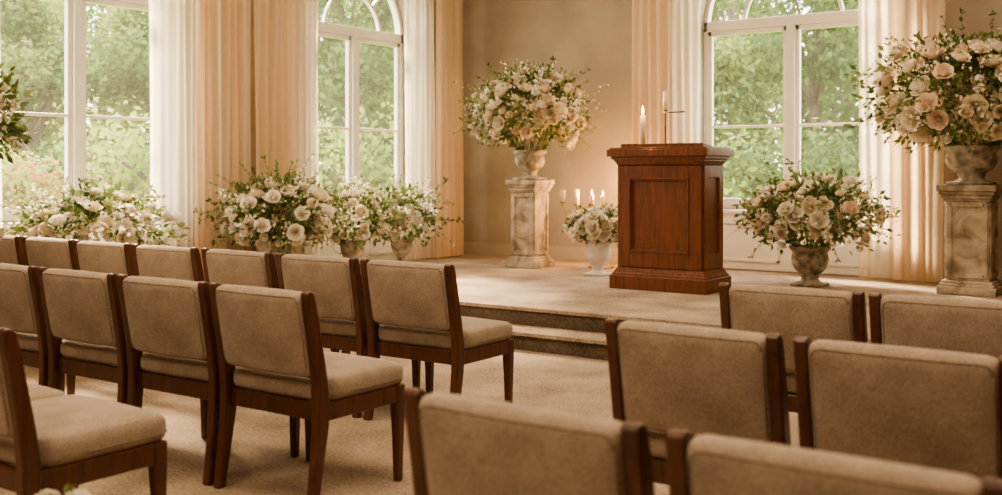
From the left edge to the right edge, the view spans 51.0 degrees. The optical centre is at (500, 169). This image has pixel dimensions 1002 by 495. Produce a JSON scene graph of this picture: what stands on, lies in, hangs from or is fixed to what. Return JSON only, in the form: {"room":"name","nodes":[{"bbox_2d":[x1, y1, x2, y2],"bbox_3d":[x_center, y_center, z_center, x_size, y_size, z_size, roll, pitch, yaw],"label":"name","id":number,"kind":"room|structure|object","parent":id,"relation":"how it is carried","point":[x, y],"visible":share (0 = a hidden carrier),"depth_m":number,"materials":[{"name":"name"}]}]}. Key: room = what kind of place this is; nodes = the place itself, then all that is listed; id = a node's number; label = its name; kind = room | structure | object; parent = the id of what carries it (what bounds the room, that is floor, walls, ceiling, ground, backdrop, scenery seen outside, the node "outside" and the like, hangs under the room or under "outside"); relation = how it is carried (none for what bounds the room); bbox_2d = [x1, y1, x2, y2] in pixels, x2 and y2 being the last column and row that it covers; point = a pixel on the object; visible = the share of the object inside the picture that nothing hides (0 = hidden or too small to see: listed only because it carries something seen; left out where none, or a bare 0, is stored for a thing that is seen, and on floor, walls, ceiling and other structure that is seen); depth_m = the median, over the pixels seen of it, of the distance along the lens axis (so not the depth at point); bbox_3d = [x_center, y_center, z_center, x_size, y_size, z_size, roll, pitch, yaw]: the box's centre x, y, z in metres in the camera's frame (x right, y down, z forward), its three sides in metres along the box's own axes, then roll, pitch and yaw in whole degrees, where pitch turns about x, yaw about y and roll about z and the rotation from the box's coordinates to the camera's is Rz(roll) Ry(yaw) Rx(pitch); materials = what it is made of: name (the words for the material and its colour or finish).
{"room":"funeral home chapel","nodes":[
{"label":"funeral home chapel","id":0,"kind":"room"},
{"bbox_2d":[250,0,435,250],"bbox_3d":[-4.623,-0.940,7.871,0.200,4.800,14.000,0,0,35],"label":"wall","id":1,"kind":"structure","parent":0,"point":[400,3],"depth_m":10.72,"materials":[{"name":"paint"}]},
{"bbox_2d":[1,0,150,227],"bbox_3d":[-3.673,-1.005,9.195,0.280,2.950,1.980,0,0,35],"label":"frame","id":2,"kind":"object","parent":1,"relation":"attached to","point":[75,115],"visible":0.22,"depth_m":9.19,"materials":[{"name":"white paint"}]},
{"bbox_2d":[4,223,150,243],"bbox_3d":[-3.589,0.910,9.137,0.045,0.880,1.940,0,0,35],"label":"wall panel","id":3,"kind":"structure","parent":1,"relation":"in","point":[140,223],"depth_m":8.58,"materials":[{"name":"white paint"}]},
{"bbox_2d":[0,0,250,278],"bbox_3d":[-3.588,-0.844,8.880,0.340,4.367,3.640,0,0,35],"label":"window curtains","id":4,"kind":"object","parent":1,"relation":"attached to","point":[199,50],"visible":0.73,"depth_m":9.79,"materials":[{"name":"beige fabric"}]},
{"bbox_2d":[254,0,318,185],"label":"window curtains","id":5,"kind":"object","parent":1,"relation":"attached to","point":[286,67],"depth_m":10.67,"materials":[{"name":"beige fabric"}]},
{"bbox_2d":[319,214,397,262],"bbox_3d":[-1.560,0.770,12.037,0.045,0.600,1.880,0,0,35],"label":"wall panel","id":6,"kind":"structure","parent":1,"relation":"in","point":[380,252],"depth_m":12.08,"materials":[{"name":"white paint"}]},
{"bbox_2d":[318,0,402,211],"bbox_3d":[-1.644,-0.990,12.096,0.280,2.920,1.920,0,0,35],"label":"frame","id":7,"kind":"object","parent":1,"relation":"attached to","point":[352,36],"visible":0.55,"depth_m":12.15,"materials":[{"name":"white paint"}]},
{"bbox_2d":[404,0,463,260],"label":"window curtains","id":8,"kind":"object","parent":1,"relation":"attached to","point":[418,14],"depth_m":12.70,"materials":[{"name":"beige fabric"}]},
{"bbox_2d":[0,348,797,494],"bbox_3d":[0.514,1.410,4.399,12.200,0.100,13.800,0,0,35],"label":"floor","id":9,"kind":"structure","parent":0,"point":[359,454],"depth_m":5.44,"materials":[{"name":"beige carpet"}]},
{"bbox_2d":[0,228,3,240],"bbox_3d":[-3.337,0.859,6.483,0.360,1.000,0.360,0,0,35],"label":"stone pedestal","id":10,"kind":"object","parent":9,"relation":"on","point":[1,229],"visible":0.5,"depth_m":6.52,"materials":[{"name":"beige stone"}]},
{"bbox_2d":[0,62,35,163],"bbox_3d":[-3.335,-0.256,6.478,0.943,1.229,0.881,0,0,12],"label":"flower arrangement","id":11,"kind":"object","parent":10,"relation":"on","point":[14,134],"visible":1,"depth_m":6.49,"materials":[{"name":"plant"}]},
{"bbox_2d":[0,235,25,265],"bbox_3d":[-3.600,0.920,8.060,0.620,0.880,0.637,0,0,35],"label":"upholstered chair","id":12,"kind":"object","parent":9,"relation":"on","point":[11,247],"visible":0.16,"depth_m":7.68,"materials":[{"name":"beige fabric"}]},
{"bbox_2d":[0,263,75,394],"bbox_3d":[-2.402,0.920,5.642,0.603,0.880,0.637,0,0,36],"label":"upholstered chair","id":13,"kind":"object","parent":9,"relation":"on","point":[21,306],"visible":0.42,"depth_m":5.31,"materials":[{"name":"beige fabric"}]},
{"bbox_2d":[0,263,36,333],"bbox_3d":[-2.550,0.659,5.437,0.520,0.356,0.131,0,0,36],"label":"cushion","id":14,"kind":"object","parent":13,"relation":"on","point":[18,313],"depth_m":5.31,"materials":[{"name":"beige fabric"}]},
{"bbox_2d":[16,332,62,352],"bbox_3d":[-2.372,0.892,5.683,0.590,0.154,0.523,0,0,36],"label":"seat cushion","id":15,"kind":"object","parent":13,"relation":"on","point":[28,343],"depth_m":5.41,"materials":[{"name":"beige fabric"}]},
{"bbox_2d":[27,382,65,494],"bbox_3d":[-2.054,0.920,3.942,0.585,0.880,0.637,0,0,35],"label":"upholstered chair","id":16,"kind":"object","parent":9,"relation":"on","point":[36,392],"visible":0.22,"depth_m":3.98,"materials":[{"name":"beige fabric"}]},
{"bbox_2d":[27,382,65,400],"bbox_3d":[-2.025,0.892,3.983,0.573,0.154,0.523,0,0,35],"label":"seat cushion","id":17,"kind":"object","parent":16,"relation":"on","point":[36,392],"depth_m":3.98,"materials":[{"name":"beige fabric"}]},
{"bbox_2d":[22,236,76,269],"bbox_3d":[-3.053,0.920,7.683,0.620,0.880,0.637,0,0,35],"label":"upholstered chair","id":18,"kind":"object","parent":9,"relation":"on","point":[57,253],"visible":0.27,"depth_m":7.39,"materials":[{"name":"beige fabric"}]},
{"bbox_2d":[61,373,64,392],"bbox_3d":[-2.924,0.920,6.011,0.603,0.880,0.637,0,0,35],"label":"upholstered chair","id":19,"kind":"object","parent":9,"relation":"on","point":[63,382],"visible":0.02,"depth_m":6.07,"materials":[{"name":"brown wood"}]},
{"bbox_2d":[34,484,96,494],"bbox_3d":[-1.121,1.076,2.615,0.282,0.567,0.295,0,0,35],"label":"flower arrangement","id":20,"kind":"object","parent":9,"relation":"on","point":[71,491],"visible":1,"depth_m":2.65,"materials":[{"name":"white plant"}]},
{"bbox_2d":[0,327,167,494],"bbox_3d":[-1.556,0.920,3.573,0.585,0.880,0.637,0,0,36],"label":"upholstered chair","id":21,"kind":"object","parent":9,"relation":"on","point":[53,443],"visible":1,"depth_m":3.38,"materials":[{"name":"beige fabric"}]},
{"bbox_2d":[0,327,12,437],"bbox_3d":[-1.705,0.659,3.368,0.505,0.356,0.131,0,0,36],"label":"cushion","id":22,"kind":"object","parent":21,"relation":"on","point":[6,414],"depth_m":3.21,"materials":[{"name":"beige fabric"}]},
{"bbox_2d":[0,394,165,468],"bbox_3d":[-1.527,0.892,3.614,0.573,0.154,0.523,0,0,36],"label":"seat cushion","id":23,"kind":"object","parent":21,"relation":"on","point":[74,431],"depth_m":3.47,"materials":[{"name":"beige fabric"}]},
{"bbox_2d":[0,164,192,246],"bbox_3d":[-3.140,0.649,8.434,1.506,1.421,1.642,0,0,35],"label":"flower arrangement","id":24,"kind":"object","parent":9,"relation":"on","point":[121,216],"visible":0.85,"depth_m":8.20,"materials":[{"name":"plant"}]},
{"bbox_2d":[73,240,135,276],"bbox_3d":[-2.521,0.920,7.284,0.620,0.880,0.637,0,0,36],"label":"upholstered chair","id":25,"kind":"object","parent":9,"relation":"on","point":[94,256],"visible":0.27,"depth_m":6.99,"materials":[{"name":"beige fabric"}]},
{"bbox_2d":[37,267,208,437],"bbox_3d":[-1.879,0.920,5.271,0.603,0.880,0.637,0,0,34],"label":"upholstered chair","id":26,"kind":"object","parent":9,"relation":"on","point":[82,309],"visible":0.73,"depth_m":5.03,"materials":[{"name":"beige fabric"}]},
{"bbox_2d":[43,268,115,345],"bbox_3d":[-2.022,0.659,5.062,0.520,0.356,0.131,0,0,34],"label":"cushion","id":27,"kind":"object","parent":26,"relation":"on","point":[78,304],"depth_m":5.00,"materials":[{"name":"beige fabric"}]},
{"bbox_2d":[60,339,142,366],"bbox_3d":[-1.851,0.892,5.313,0.590,0.154,0.523,0,0,34],"label":"seat cushion","id":28,"kind":"object","parent":26,"relation":"on","point":[72,353],"depth_m":5.11,"materials":[{"name":"beige fabric"}]},
{"bbox_2d":[132,244,204,281],"bbox_3d":[-1.979,0.920,6.896,0.620,0.880,0.637,0,0,34],"label":"upholstered chair","id":29,"kind":"object","parent":9,"relation":"on","point":[171,262],"visible":0.32,"depth_m":6.60,"materials":[{"name":"beige fabric"}]},
{"bbox_2d":[117,274,299,485],"bbox_3d":[-1.353,0.920,4.907,0.603,0.880,0.637,0,0,34],"label":"upholstered chair","id":30,"kind":"object","parent":9,"relation":"on","point":[168,320],"visible":0.83,"depth_m":4.66,"materials":[{"name":"beige fabric"}]},
{"bbox_2d":[123,276,206,359],"bbox_3d":[-1.495,0.659,4.697,0.520,0.356,0.131,0,0,34],"label":"cushion","id":31,"kind":"object","parent":30,"relation":"on","point":[164,318],"depth_m":4.64,"materials":[{"name":"beige fabric"}]},
{"bbox_2d":[141,352,236,381],"bbox_3d":[-1.324,0.892,4.949,0.590,0.154,0.523,0,0,34],"label":"seat cushion","id":32,"kind":"object","parent":30,"relation":"on","point":[154,367],"depth_m":4.75,"materials":[{"name":"beige fabric"}]},
{"bbox_2d":[201,248,338,352],"bbox_3d":[-1.425,0.920,6.531,0.620,0.880,0.637,0,0,36],"label":"upholstered chair","id":33,"kind":"object","parent":9,"relation":"on","point":[221,266],"visible":0.23,"depth_m":6.24,"materials":[{"name":"beige fabric"}]},
{"bbox_2d":[206,249,267,287],"bbox_3d":[-1.573,0.659,6.326,0.535,0.356,0.131,0,0,36],"label":"cushion","id":34,"kind":"object","parent":33,"relation":"on","point":[223,266],"depth_m":6.25,"materials":[{"name":"beige fabric"}]},
{"bbox_2d":[209,282,404,494],"bbox_3d":[-0.829,0.920,4.540,0.603,0.880,0.637,0,0,36],"label":"upholstered chair","id":35,"kind":"object","parent":9,"relation":"on","point":[272,336],"visible":1,"depth_m":4.34,"materials":[{"name":"beige fabric"}]},
{"bbox_2d":[216,284,309,376],"bbox_3d":[-0.977,0.659,4.335,0.520,0.356,0.131,0,0,36],"label":"cushion","id":36,"kind":"object","parent":35,"relation":"on","point":[261,330],"depth_m":4.28,"materials":[{"name":"beige fabric"}]},
{"bbox_2d":[234,351,402,400],"bbox_3d":[-0.799,0.892,4.582,0.590,0.154,0.523,0,0,36],"label":"seat cushion","id":37,"kind":"object","parent":35,"relation":"on","point":[345,377],"depth_m":4.42,"materials":[{"name":"beige fabric"}]},
{"bbox_2d":[275,253,420,417],"bbox_3d":[-0.883,0.920,6.143,0.620,0.880,0.637,0,0,35],"label":"upholstered chair","id":38,"kind":"object","parent":9,"relation":"on","point":[336,284],"visible":0.62,"depth_m":5.86,"materials":[{"name":"beige fabric"}]},
{"bbox_2d":[281,254,354,319],"bbox_3d":[-1.028,0.659,5.935,0.535,0.356,0.131,0,0,35],"label":"cushion","id":39,"kind":"object","parent":38,"relation":"on","point":[330,279],"depth_m":5.85,"materials":[{"name":"beige fabric"}]},
{"bbox_2d":[318,317,380,337],"bbox_3d":[-0.855,0.892,6.185,0.607,0.154,0.523,0,0,35],"label":"seat cushion","id":40,"kind":"object","parent":38,"relation":"on","point":[330,328],"depth_m":5.91,"materials":[{"name":"beige fabric"}]},
{"bbox_2d":[360,258,513,420],"bbox_3d":[-0.341,0.920,5.759,0.620,0.880,0.637,0,0,35],"label":"upholstered chair","id":41,"kind":"object","parent":9,"relation":"on","point":[416,305],"visible":0.96,"depth_m":5.55,"materials":[{"name":"beige fabric"}]},
{"bbox_2d":[367,260,449,329],"bbox_3d":[-0.485,0.659,5.551,0.535,0.356,0.131,0,0,35],"label":"cushion","id":42,"kind":"object","parent":41,"relation":"on","point":[402,295],"depth_m":5.50,"materials":[{"name":"beige fabric"}]},
{"bbox_2d":[378,316,512,349],"bbox_3d":[-0.312,0.892,5.800,0.607,0.154,0.523,0,0,35],"label":"seat cushion","id":43,"kind":"object","parent":41,"relation":"on","point":[474,333],"depth_m":5.62,"materials":[{"name":"beige fabric"}]},
{"bbox_2d":[403,387,654,494],"bbox_3d":[0.194,0.920,2.385,0.585,0.880,0.637,0,0,35],"label":"upholstered chair","id":44,"kind":"object","parent":9,"relation":"on","point":[459,444],"visible":1,"depth_m":2.12,"materials":[{"name":"beige fabric"}]},
{"bbox_2d":[360,254,1001,359],"bbox_3d":[3.254,1.220,8.316,12.198,0.280,4.239,0,0,35],"label":"platform","id":45,"kind":"object","parent":9,"relation":"on","point":[558,308],"visible":0.16,"depth_m":8.76,"materials":[{"name":"beige carpet"}]},
{"bbox_2d":[192,151,373,267],"bbox_3d":[-2.022,0.449,10.053,1.459,1.260,1.801,0,0,41],"label":"flower arrangement","id":46,"kind":"object","parent":45,"relation":"on","point":[311,225],"visible":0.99,"depth_m":9.78,"materials":[{"name":"plant"}]},
{"bbox_2d":[303,168,412,258],"bbox_3d":[-1.453,0.526,10.890,1.030,1.106,1.179,0,0,24],"label":"flower arrangement","id":47,"kind":"object","parent":45,"relation":"on","point":[364,202],"visible":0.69,"depth_m":10.76,"materials":[{"name":"plant"}]},
{"bbox_2d":[365,174,465,260],"bbox_3d":[-1.034,0.555,11.437,1.071,1.048,1.405,0,0,35],"label":"flower arrangement","id":48,"kind":"object","parent":45,"relation":"on","point":[424,211],"visible":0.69,"depth_m":11.38,"materials":[{"name":"plant"}]},
{"bbox_2d":[505,180,553,268],"bbox_3d":[0.323,0.594,11.733,0.400,0.970,0.400,0,0,35],"label":"stone pedestal","id":49,"kind":"object","parent":45,"relation":"on","point":[529,198],"visible":0.99,"depth_m":11.61,"materials":[{"name":"beige stone"}]},
{"bbox_2d":[452,54,609,179],"bbox_3d":[0.358,-0.580,11.740,1.752,1.376,1.588,0,0,26],"label":"flower arrangement","id":50,"kind":"object","parent":49,"relation":"on","point":[549,111],"visible":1,"depth_m":11.49,"materials":[{"name":"plant"}]},
{"bbox_2d":[560,190,566,217],"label":"candle","id":51,"kind":"object","parent":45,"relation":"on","point":[562,192],"depth_m":11.86,"materials":[{"name":"wax"}]},
{"bbox_2d":[573,188,579,209],"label":"candle","id":52,"kind":"object","parent":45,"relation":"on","point":[575,197],"depth_m":11.76,"materials":[{"name":"wax"}]},
{"bbox_2d":[562,202,617,275],"bbox_3d":[0.991,0.704,10.821,0.722,0.749,0.721,0,0,35],"label":"flower arrangement","id":53,"kind":"object","parent":45,"relation":"on","point":[585,222],"visible":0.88,"depth_m":10.68,"materials":[{"name":"white plant"}]},
{"bbox_2d":[589,190,594,205],"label":"candle","id":54,"kind":"object","parent":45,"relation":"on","point":[591,203],"depth_m":11.65,"materials":[{"name":"wax"}]},
{"bbox_2d":[600,191,605,207],"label":"candle","id":55,"kind":"object","parent":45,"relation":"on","point":[602,197],"depth_m":11.57,"materials":[{"name":"wax"}]},
{"bbox_2d":[604,265,613,268],"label":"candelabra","id":56,"kind":"object","parent":45,"relation":"on","point":[606,266],"depth_m":11.51,"materials":[{"name":"gold metal"}]},
{"bbox_2d":[607,143,733,294],"bbox_3d":[1.540,0.420,9.564,0.989,1.318,0.592,0,0,35],"label":"wooden podium","id":57,"kind":"object","parent":45,"relation":"on","point":[670,195],"visible":1,"depth_m":9.35,"materials":[{"name":"brown wood"}]},
{"bbox_2d":[640,106,644,143],"bbox_3d":[1.343,-0.409,9.946,0.090,0.410,0.088,0,0,35],"label":"taper candle","id":58,"kind":"object","parent":57,"relation":"on","point":[642,117],"visible":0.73,"depth_m":9.93,"materials":[{"name":"white wax"}]},
{"bbox_2d":[662,90,684,142],"bbox_3d":[1.589,-0.476,9.737,0.252,0.545,0.110,0,0,35],"label":"candlestick","id":59,"kind":"object","parent":57,"relation":"on","point":[665,93],"visible":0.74,"depth_m":9.76,"materials":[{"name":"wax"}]},
{"bbox_2d":[663,90,667,109],"bbox_3d":[1.531,-0.652,9.778,0.042,0.193,0.041,0,0,35],"label":"candle","id":60,"kind":"object","parent":59,"relation":"on","point":[665,94],"depth_m":9.76,"materials":[{"name":"wax"}]},
{"bbox_2d":[730,158,901,287],"bbox_3d":[2.925,0.484,9.804,1.529,1.190,1.636,0,0,9],"label":"flower arrangement","id":61,"kind":"object","parent":45,"relation":"on","point":[792,199],"visible":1,"depth_m":9.58,"materials":[{"name":"plant"}]},
{"bbox_2d":[936,184,1001,296],"bbox_3d":[4.129,0.604,9.218,0.480,0.950,0.480,0,0,35],"label":"stone pedestal","id":62,"kind":"object","parent":45,"relation":"on","point":[970,211],"visible":1,"depth_m":9.07,"materials":[{"name":"beige stone"}]},
{"bbox_2d":[842,8,1001,184],"bbox_3d":[4.006,-0.642,9.037,1.932,1.540,1.940,0,0,-33],"label":"flower arrangement","id":63,"kind":"object","parent":62,"relation":"on","point":[953,61],"visible":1,"depth_m":8.97,"materials":[{"name":"plant"}]},
{"bbox_2d":[605,318,798,484],"bbox_3d":[0.747,0.920,3.472,0.585,0.880,0.637,0,0,36],"label":"upholstered chair","id":64,"kind":"object","parent":9,"relation":"on","point":[699,380],"visible":0.64,"depth_m":3.21,"materials":[{"name":"beige fabric"}]},
{"bbox_2d":[617,320,771,442],"bbox_3d":[0.598,0.659,3.267,0.505,0.356,0.131,0,0,36],"label":"cushion","id":65,"kind":"object","parent":64,"relation":"on","point":[699,380],"depth_m":3.21,"materials":[{"name":"beige fabric"}]},
{"bbox_2d":[648,413,798,459],"bbox_3d":[0.776,0.892,3.513,0.573,0.154,0.523,0,0,36],"label":"seat cushion","id":66,"kind":"object","parent":64,"relation":"on","point":[657,443],"depth_m":3.39,"materials":[{"name":"beige fabric"}]},
{"bbox_2d":[719,282,867,412],"bbox_3d":[1.342,0.920,4.550,0.603,0.880,0.637,0,0,34],"label":"upholstered chair","id":67,"kind":"object","parent":9,"relation":"on","point":[790,312],"visible":0.27,"depth_m":4.29,"materials":[{"name":"beige fabric"}]},
{"bbox_2d":[786,371,795,393],"bbox_3d":[1.370,0.892,4.592,0.590,0.154,0.523,0,0,34],"label":"seat cushion","id":68,"kind":"object","parent":67,"relation":"on","point":[790,376],"depth_m":4.39,"materials":[{"name":"beige fabric"}]},
{"bbox_2d":[729,284,853,371],"bbox_3d":[1.201,0.659,4.340,0.520,0.356,0.131,0,0,34],"label":"cushion","id":69,"kind":"object","parent":67,"relation":"on","point":[790,312],"depth_m":4.28,"materials":[{"name":"beige fabric"}]},
{"bbox_2d":[665,428,1001,494],"bbox_3d":[0.712,0.920,2.018,0.585,0.880,0.637,0,0,35],"label":"upholstered chair","id":70,"kind":"object","parent":9,"relation":"on","point":[705,464],"visible":1,"depth_m":1.79,"materials":[{"name":"beige fabric"}]},
{"bbox_2d":[793,336,1001,481],"bbox_3d":[1.250,0.920,3.092,0.585,0.880,0.637,0,0,36],"label":"upholstered chair","id":71,"kind":"object","parent":9,"relation":"on","point":[921,407],"visible":0.71,"depth_m":2.84,"materials":[{"name":"beige fabric"}]},
{"bbox_2d":[869,292,1001,359],"bbox_3d":[1.853,0.920,4.181,0.603,0.880,0.637,0,0,34],"label":"upholstered chair","id":72,"kind":"object","parent":9,"relation":"on","point":[974,326],"visible":0.22,"depth_m":3.95,"materials":[{"name":"beige fabric"}]},
{"bbox_2d":[462,0,1001,267],"bbox_3d":[4.527,-0.940,10.136,12.600,4.800,0.200,0,0,35],"label":"wall","id":73,"kind":"structure","parent":0,"point":[596,35],"depth_m":12.65,"materials":[{"name":"paint"}]},
{"bbox_2d":[632,0,699,143],"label":"window curtains","id":74,"kind":"object","parent":73,"relation":"attached to","point":[666,45],"depth_m":11.56,"materials":[{"name":"beige fabric"}]},
{"bbox_2d":[464,242,1001,280],"bbox_3d":[4.462,1.000,10.044,12.200,0.160,0.024,0,0,35],"label":"baseboard","id":75,"kind":"structure","parent":73,"relation":"attached to","point":[473,248],"depth_m":12.69,"materials":[{"name":"paint"}]},
{"bbox_2d":[704,0,858,213],"bbox_3d":[3.057,-1.060,11.139,2.200,3.060,0.280,0,0,35],"label":"frame","id":76,"kind":"object","parent":73,"relation":"attached to","point":[791,26],"visible":0.47,"depth_m":11.19,"materials":[{"name":"white paint"}]},
{"bbox_2d":[723,213,858,275],"bbox_3d":[2.998,0.770,11.055,2.160,0.600,0.045,0,0,35],"label":"wall panel","id":77,"kind":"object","parent":73,"relation":"in","point":[736,248],"depth_m":11.18,"materials":[{"name":"white paint"}]},
{"bbox_2d":[859,0,944,281],"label":"window curtains","id":78,"kind":"object","parent":73,"relation":"attached to","point":[910,180],"depth_m":10.14,"materials":[{"name":"beige fabric"}]},
{"label":"outside","id":79,"kind":"structure","parent":0,"visible":0},
{"bbox_3d":[3.108,1.710,14.911,90.000,0.100,90.000,0,0,35],"label":"lawn","id":80,"kind":"structure","parent":79,"visible":0},
{"bbox_2d":[2,21,49,138],"bbox_3d":[-15.320,-2.364,28.268,5.160,8.229,5.356,0,0,16],"label":"tree","id":81,"kind":"object","parent":80,"relation":"on","point":[4,21],"visible":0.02,"depth_m":29.79,"materials":[{"name":"green plant"}]},
{"bbox_2d":[2,145,126,206],"bbox_3d":[-6.469,0.962,14.471,2.352,2.650,2.832,0,0,-2],"label":"shrub","id":82,"kind":"object","parent":80,"relation":"on","point":[25,176],"visible":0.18,"depth_m":14.07,"materials":[{"name":"green plant"}]},
{"bbox_2d":[0,0,135,175],"bbox_3d":[-9.399,-1.155,20.772,4.193,5.976,4.427,0,0,3],"label":"tree","id":83,"kind":"object","parent":80,"relation":"on","point":[38,62],"visible":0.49,"depth_m":19.96,"materials":[{"name":"green plant"}]},
{"bbox_2d":[0,0,142,144],"bbox_3d":[-17.529,-5.097,41.725,7.505,13.694,7.171,0,0,26],"label":"tree","id":84,"kind":"object","parent":80,"relation":"on","point":[52,127],"visible":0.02,"depth_m":41.56,"materials":[{"name":"green plant"}]},
{"bbox_2d":[2,119,149,195],"bbox_3d":[-7.892,0.703,17.944,4.032,3.206,3.814,0,0,-23],"label":"shrub","id":85,"kind":"object","parent":80,"relation":"on","point":[55,156],"visible":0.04,"depth_m":17.56,"materials":[{"name":"green plant"}]},
{"bbox_2d":[33,0,149,200],"bbox_3d":[-12.088,-2.362,31.595,5.356,8.225,5.160,0,0,38],"label":"tree","id":86,"kind":"object","parent":80,"relation":"on","point":[89,16],"visible":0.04,"depth_m":30.43,"materials":[{"name":"green plant"}]},
{"bbox_2d":[37,96,149,202],"bbox_3d":[-5.034,0.540,16.277,4.032,3.755,3.815,0,0,-14],"label":"shrub","id":87,"kind":"object","parent":80,"relation":"on","point":[133,174],"visible":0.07,"depth_m":15.46,"materials":[{"name":"green plant"}]},
{"bbox_2d":[61,5,149,192],"bbox_3d":[-6.908,-1.202,22.128,4.427,6.076,4.193,0,0,31],"label":"tree","id":88,"kind":"object","parent":80,"relation":"on","point":[133,69],"visible":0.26,"depth_m":21.46,"materials":[{"name":"green plant"}]},
{"bbox_2d":[108,60,149,141],"bbox_3d":[-10.596,-4.239,38.500,7.559,12.294,8.423,0,0,-18],"label":"tree","id":89,"kind":"object","parent":80,"relation":"on","point":[118,60],"visible":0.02,"depth_m":37.87,"materials":[{"name":"green plant"}]},
{"bbox_2d":[318,101,393,194],"bbox_3d":[-3.199,0.528,17.110,4.032,3.793,3.815,0,0,35],"label":"shrub","id":90,"kind":"object","parent":80,"relation":"on","point":[328,150],"visible":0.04,"depth_m":16.55,"materials":[{"name":"green plant"}]},
{"bbox_2d":[318,0,393,162],"bbox_3d":[-4.841,-3.268,38.705,7.559,10.272,8.423,0,0,-40],"label":"tree","id":91,"kind":"object","parent":80,"relation":"on","point":[328,0],"visible":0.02,"depth_m":37.31,"materials":[{"name":"green plant"}]},
{"bbox_2d":[318,0,394,192],"bbox_3d":[-3.249,-1.504,21.133,4.447,6.594,4.955,0,0,21],"label":"tree","id":92,"kind":"object","parent":80,"relation":"on","point":[331,58],"visible":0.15,"depth_m":20.30,"materials":[{"name":"green plant"}]},
{"bbox_2d":[319,0,394,158],"bbox_3d":[-2.510,-1.780,27.828,5.534,7.303,5.242,0,0,2],"label":"tree","id":93,"kind":"object","parent":80,"relation":"on","point":[359,19],"visible":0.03,"depth_m":26.97,"materials":[{"name":"green plant"}]},
{"bbox_2d":[324,142,393,195],"bbox_3d":[-1.008,0.674,17.463,3.814,3.303,4.032,0,0,31],"label":"shrub","id":94,"kind":"object","parent":80,"relation":"on","point":[378,173],"visible":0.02,"depth_m":16.51,"materials":[{"name":"green plant"}]},
{"bbox_2d":[712,0,768,156],"bbox_3d":[7.338,-4.171,41.605,8.423,12.154,7.559,0,0,39],"label":"tree","id":95,"kind":"object","parent":80,"relation":"on","point":[719,11],"visible":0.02,"depth_m":40.78,"materials":[{"name":"green plant"}]},
{"bbox_2d":[711,0,777,180],"bbox_3d":[3.053,-1.961,20.195,4.288,7.338,4.472,0,0,-28],"label":"tree","id":96,"kind":"object","parent":80,"relation":"on","point":[729,53],"visible":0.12,"depth_m":19.75,"materials":[{"name":"green plant"}]},
{"bbox_2d":[711,0,806,191],"bbox_3d":[6.970,-3.267,31.995,5.273,9.985,5.590,0,0,-45],"label":"tree","id":97,"kind":"object","parent":80,"relation":"on","point":[730,8],"visible":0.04,"depth_m":31.78,"materials":[{"name":"green plant"}]},
{"bbox_2d":[715,128,814,197],"bbox_3d":[3.597,0.761,16.340,3.814,3.013,4.032,0,0,7],"label":"shrub","id":98,"kind":"object","parent":80,"relation":"on","point":[732,189],"visible":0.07,"depth_m":15.61,"materials":[{"name":"green plant"}]},
{"bbox_2d":[714,0,858,196],"bbox_3d":[6.335,-1.637,21.119,4.955,6.872,4.446,0,0,-2],"label":"tree","id":99,"kind":"object","parent":80,"relation":"on","point":[826,48],"visible":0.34,"depth_m":20.36,"materials":[{"name":"green plant"}]},
{"bbox_2d":[745,0,858,159],"bbox_3d":[12.191,-3.342,37.350,8.423,10.425,7.559,0,0,39],"label":"tree","id":100,"kind":"object","parent":80,"relation":"on","point":[850,83],"visible":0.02,"depth_m":37.06,"materials":[{"name":"green plant"}]},
{"bbox_2d":[747,111,858,199],"bbox_3d":[5.701,0.665,16.840,4.032,3.336,3.814,0,0,27],"label":"shrub","id":101,"kind":"object","parent":80,"relation":"on","point":[848,157],"visible":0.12,"depth_m":16.78,"materials":[{"name":"green plant"}]},
{"bbox_2d":[801,0,858,148],"bbox_3d":[11.638,-2.689,31.303,6.193,9.064,5.558,0,0,22],"label":"tree","id":102,"kind":"object","parent":80,"relation":"on","point":[844,87],"visible":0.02,"depth_m":31.57,"materials":[{"name":"green plant"}]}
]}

